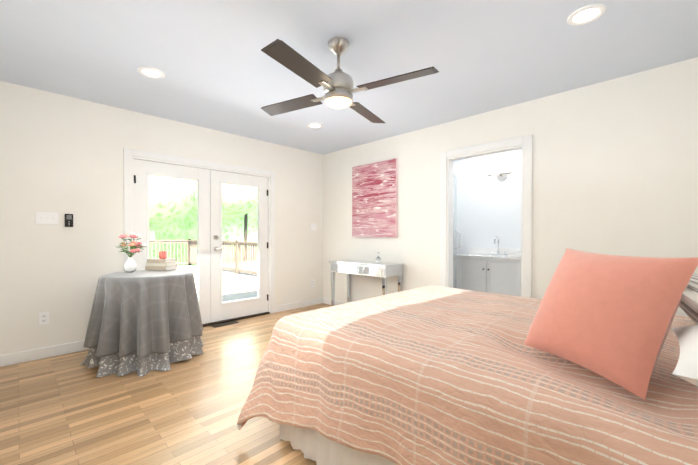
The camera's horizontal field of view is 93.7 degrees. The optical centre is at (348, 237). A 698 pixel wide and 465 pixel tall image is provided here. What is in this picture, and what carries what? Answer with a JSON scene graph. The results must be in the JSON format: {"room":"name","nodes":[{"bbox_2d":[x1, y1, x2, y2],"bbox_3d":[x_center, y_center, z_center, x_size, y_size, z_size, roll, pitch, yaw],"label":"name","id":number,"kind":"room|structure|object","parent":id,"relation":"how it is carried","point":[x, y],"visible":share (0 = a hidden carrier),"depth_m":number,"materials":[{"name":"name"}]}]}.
{"room":"bedroom","nodes":[
{"label":"bedroom","id":0,"kind":"room"},
{"bbox_2d":[0,81,322,354],"bbox_3d":[-1.903,-0.132,4.255,0.150,2.550,4.300,1,1,45],"label":"wall","id":1,"kind":"structure","parent":0,"point":[62,155],"depth_m":3.32,"materials":[{"name":"paint"}]},
{"bbox_2d":[39,312,48,324],"bbox_3d":[-2.913,0.773,3.124,0.010,0.115,0.070,1,1,45],"label":"electrical outlet","id":2,"kind":"object","parent":1,"relation":"attached to","point":[43,317],"visible":1,"depth_m":3.12,"materials":[{"name":"white plastic"}]},
{"bbox_2d":[0,340,88,366],"bbox_3d":[-2.841,1.102,3.194,0.017,0.100,1.095,1,1,45],"label":"baseboard","id":3,"kind":"structure","parent":1,"relation":"attached to","point":[30,355],"depth_m":3.11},
{"bbox_2d":[36,212,58,224],"bbox_3d":[-2.890,-0.182,3.134,0.016,0.115,0.162,1,1,45],"label":"switch plate","id":4,"kind":"object","parent":1,"relation":"attached to","point":[46,218],"visible":1,"depth_m":3.13,"materials":[{"name":"white plastic"}]},
{"bbox_2d":[65,214,72,226],"bbox_3d":[-2.776,-0.168,3.243,0.026,0.130,0.065,1,1,45],"label":"remote","id":5,"kind":"object","parent":1,"relation":"attached to","point":[68,220],"visible":1,"depth_m":3.23,"materials":[{"name":"black plastic"}]},
{"bbox_2d":[134,159,210,323],"bbox_3d":[-2.128,0.119,3.985,0.064,2.000,0.859,1,1,45],"label":"french door","id":6,"kind":"structure","parent":1,"relation":"in","point":[143,170],"depth_m":4.08,"materials":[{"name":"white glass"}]},
{"bbox_2d":[123,148,274,326],"bbox_3d":[-1.851,0.079,4.316,0.200,2.125,1.910,1,1,45],"label":"door frame","id":7,"kind":"structure","parent":1,"relation":"attached to","point":[129,155],"depth_m":4.20,"materials":[{"name":"white wood"}]},
{"bbox_2d":[210,170,268,321],"bbox_3d":[-1.505,0.114,4.583,0.112,2.000,0.859,1,1,45],"label":"french door","id":8,"kind":"structure","parent":1,"relation":"in","point":[221,310],"depth_m":4.53,"materials":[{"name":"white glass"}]},
{"bbox_2d":[275,297,322,312],"bbox_3d":[-0.792,1.084,5.274,0.017,0.100,0.925,1,1,45],"label":"baseboard","id":9,"kind":"structure","parent":1,"relation":"attached to","point":[289,306],"depth_m":5.24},
{"bbox_2d":[311,223,315,229],"bbox_3d":[-0.588,-0.178,5.471,0.016,0.115,0.116,1,1,45],"label":"switch plate","id":10,"kind":"object","parent":1,"relation":"attached to","point":[313,226],"visible":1,"depth_m":5.47,"materials":[{"name":"white plastic"}]},
{"bbox_2d":[0,303,331,464],"bbox_3d":[-0.121,1.209,2.406,5.000,0.100,4.150,1,1,45],"label":"floor","id":11,"kind":"structure","parent":0,"point":[66,409],"depth_m":2.18,"materials":[{"name":"brown wood"}]},
{"bbox_2d":[80,269,203,376],"bbox_3d":[-1.921,0.749,3.171,1.044,0.808,1.037,1,1,45],"label":"tablecloth","id":12,"kind":"object","parent":11,"relation":"on","point":[141,323],"visible":1,"depth_m":2.84,"materials":[{"name":"grey fabric"}]},
{"bbox_2d":[118,232,147,271],"bbox_3d":[-2.135,0.142,3.233,0.279,0.393,0.253,1,1,45],"label":"vase","id":13,"kind":"object","parent":12,"relation":"on","point":[130,265],"visible":1,"depth_m":3.19,"materials":[{"name":"white ceramic"}]},
{"bbox_2d":[145,251,176,270],"bbox_3d":[-1.971,0.241,3.448,0.247,0.192,0.178,0,1,12],"label":"books","id":14,"kind":"object","parent":12,"relation":"on","point":[163,262],"visible":1,"depth_m":3.38,"materials":[{"name":"beige paper"}]},
{"bbox_2d":[212,321,238,327],"bbox_3d":[-1.628,1.138,4.296,0.110,0.008,0.330,1,1,45],"label":"floor vent","id":15,"kind":"object","parent":11,"relation":"in","point":[224,324],"visible":1,"depth_m":4.27,"materials":[{"name":"brown metal"}]},
{"bbox_2d":[329,259,403,305],"bbox_3d":[0.220,0.744,4.651,1.074,0.790,0.432,1,1,45],"label":"console table","id":16,"kind":"object","parent":11,"relation":"on","point":[383,270],"visible":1,"depth_m":4.44,"materials":[{"name":"wood"}]},
{"bbox_2d":[376,252,380,262],"bbox_3d":[0.404,0.276,4.498,0.068,0.148,0.068,1,1,45],"label":"bottle","id":17,"kind":"object","parent":16,"relation":"on","point":[378,259],"visible":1,"depth_m":4.48,"materials":[{"name":"clear glass"}]},
{"bbox_2d":[236,285,697,464],"bbox_3d":[0.879,0.525,1.802,2.335,1.280,2.029,1,1,45],"label":"bedspread","id":18,"kind":"object","parent":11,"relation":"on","point":[434,375],"visible":0.83,"depth_m":1.26,"materials":[{"name":"pink fabric"}]},
{"bbox_2d":[523,248,697,399],"bbox_3d":[1.306,0.261,1.322,0.916,0.425,1.600,1,1,45],"label":"pillows","id":19,"kind":"object","parent":18,"relation":"on","point":[609,317],"visible":1,"depth_m":1.06,"materials":[{"name":"pink fabric"}]},
{"bbox_2d":[0,0,697,154],"bbox_3d":[0.369,-1.446,2.987,5.150,0.100,5.700,1,1,45],"label":"ceiling","id":20,"kind":"structure","parent":0,"point":[216,65],"depth_m":2.48,"materials":[{"name":"paint"}]},
{"bbox_2d":[138,66,164,78],"bbox_3d":[-1.669,-1.389,2.764,0.196,0.010,0.196,1,1,45],"label":"recessed light","id":21,"kind":"object","parent":20,"relation":"in","point":[151,72],"visible":1,"depth_m":2.75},
{"bbox_2d":[307,123,322,128],"bbox_3d":[-0.428,-1.401,4.109,0.196,0.010,0.196,1,1,45],"label":"recessed light","id":22,"kind":"object","parent":20,"relation":"in","point":[314,125],"visible":0.98,"depth_m":4.09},
{"bbox_2d":[261,37,438,122],"bbox_3d":[-0.075,-1.164,2.346,1.078,0.452,1.078,0,1,-15],"label":"ceiling fan","id":23,"kind":"object","parent":20,"relation":"hanging from","point":[337,84],"visible":1,"depth_m":2.25,"materials":[{"name":"silver metal"}]},
{"bbox_2d":[567,4,605,25],"bbox_3d":[1.476,-1.382,2.038,0.196,0.010,0.196,1,1,45],"label":"recessed light","id":24,"kind":"object","parent":20,"relation":"in","point":[585,14],"visible":1,"depth_m":2.03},
{"bbox_2d":[453,150,521,253],"bbox_3d":[2.502,-0.137,4.772,2.840,2.550,0.120,1,1,45],"label":"wall","id":25,"kind":"structure","parent":0,"point":[488,209],"depth_m":5.04,"materials":[{"name":"paint"}]},
{"bbox_2d":[485,161,514,180],"bbox_3d":[2.229,-0.968,4.830,0.420,0.240,0.170,1,1,45],"label":"wall sconce","id":26,"kind":"object","parent":25,"relation":"attached to","point":[502,174],"visible":1,"depth_m":4.85,"materials":[{"name":"silver metal"}]},
{"bbox_2d":[323,57,697,316],"bbox_3d":[1.377,-0.129,3.915,5.000,2.550,0.120,1,1,45],"label":"wall","id":27,"kind":"structure","parent":0,"point":[615,167],"depth_m":3.11,"materials":[{"name":"paint"}]},
{"bbox_2d":[323,297,346,305],"bbox_3d":[0.341,1.087,4.852,2.225,0.100,0.014,1,1,45],"label":"baseboard","id":28,"kind":"structure","parent":27,"relation":"attached to","point":[325,300],"depth_m":5.48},
{"bbox_2d":[352,158,397,236],"bbox_3d":[0.360,-0.545,4.799,0.835,1.085,0.040,1,1,45],"label":"painting","id":29,"kind":"object","parent":27,"relation":"attached to","point":[375,199],"visible":1,"depth_m":4.75,"materials":[{"name":"fabric"}]},
{"bbox_2d":[440,134,532,297],"bbox_3d":[1.547,0.047,3.748,1.030,2.200,0.160,1,1,45],"label":"door frame","id":30,"kind":"structure","parent":27,"relation":"attached to","point":[523,143],"depth_m":3.64,"materials":[{"name":"white wood"}]},
{"bbox_3d":[2.011,1.192,4.285,2.840,0.100,1.520,1,1,45],"label":"floor","id":31,"kind":"structure","parent":0,"visible":0},
{"bbox_2d":[453,173,459,287],"bbox_3d":[1.428,0.131,4.455,0.265,2.020,0.651,1,1,45],"label":"door","id":32,"kind":"structure","parent":31,"relation":"on","point":[455,231],"depth_m":4.53,"materials":[{"name":"white wood"}]},
{"bbox_2d":[456,236,520,296],"bbox_3d":[2.079,0.556,4.706,0.984,1.166,0.573,1,1,45],"label":"bathroom vanity","id":33,"kind":"object","parent":31,"relation":"on","point":[490,270],"visible":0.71,"depth_m":4.55,"materials":[{"name":"grey wood"}]},
{"bbox_2d":[508,253,520,256],"bbox_3d":[2.250,0.236,4.370,0.190,0.049,0.170,1,1,45],"label":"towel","id":34,"kind":"object","parent":33,"relation":"on","point":[514,254],"visible":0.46,"depth_m":4.32,"materials":[{"name":"white fabric"}]},
{"label":"outside","id":35,"kind":"structure","parent":0,"visible":0},
{"bbox_2d":[177,261,256,301],"bbox_3d":[-5.549,2.427,7.167,9.100,2.580,13.000,1,1,45],"label":"ground","id":36,"kind":"structure","parent":35,"point":[240,284],"depth_m":8.01,"materials":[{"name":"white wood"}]},
{"bbox_2d":[149,239,188,265],"bbox_3d":[-9.627,0.598,9.202,0.100,1.040,9.890,1,1,45],"label":"railing","id":37,"kind":"object","parent":36,"relation":"on","point":[150,241],"depth_m":12.30,"materials":[{"name":"brown wood"}]},
{"bbox_2d":[189,239,256,274],"bbox_3d":[-3.342,0.592,9.890,7.890,1.040,0.090,1,1,45],"label":"railing","id":38,"kind":"object","parent":36,"relation":"on","point":[231,263],"depth_m":9.92,"materials":[{"name":"brown wood"}]},
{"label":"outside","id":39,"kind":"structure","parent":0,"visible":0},
{"bbox_2d":[149,175,256,265],"bbox_3d":[-13.783,-8.962,15.877,14.700,28.000,64.000,1,1,45],"label":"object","id":40,"kind":"object","parent":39,"point":[181,218],"depth_m":18.01,"materials":[{"name":"green plant"}]}
]}

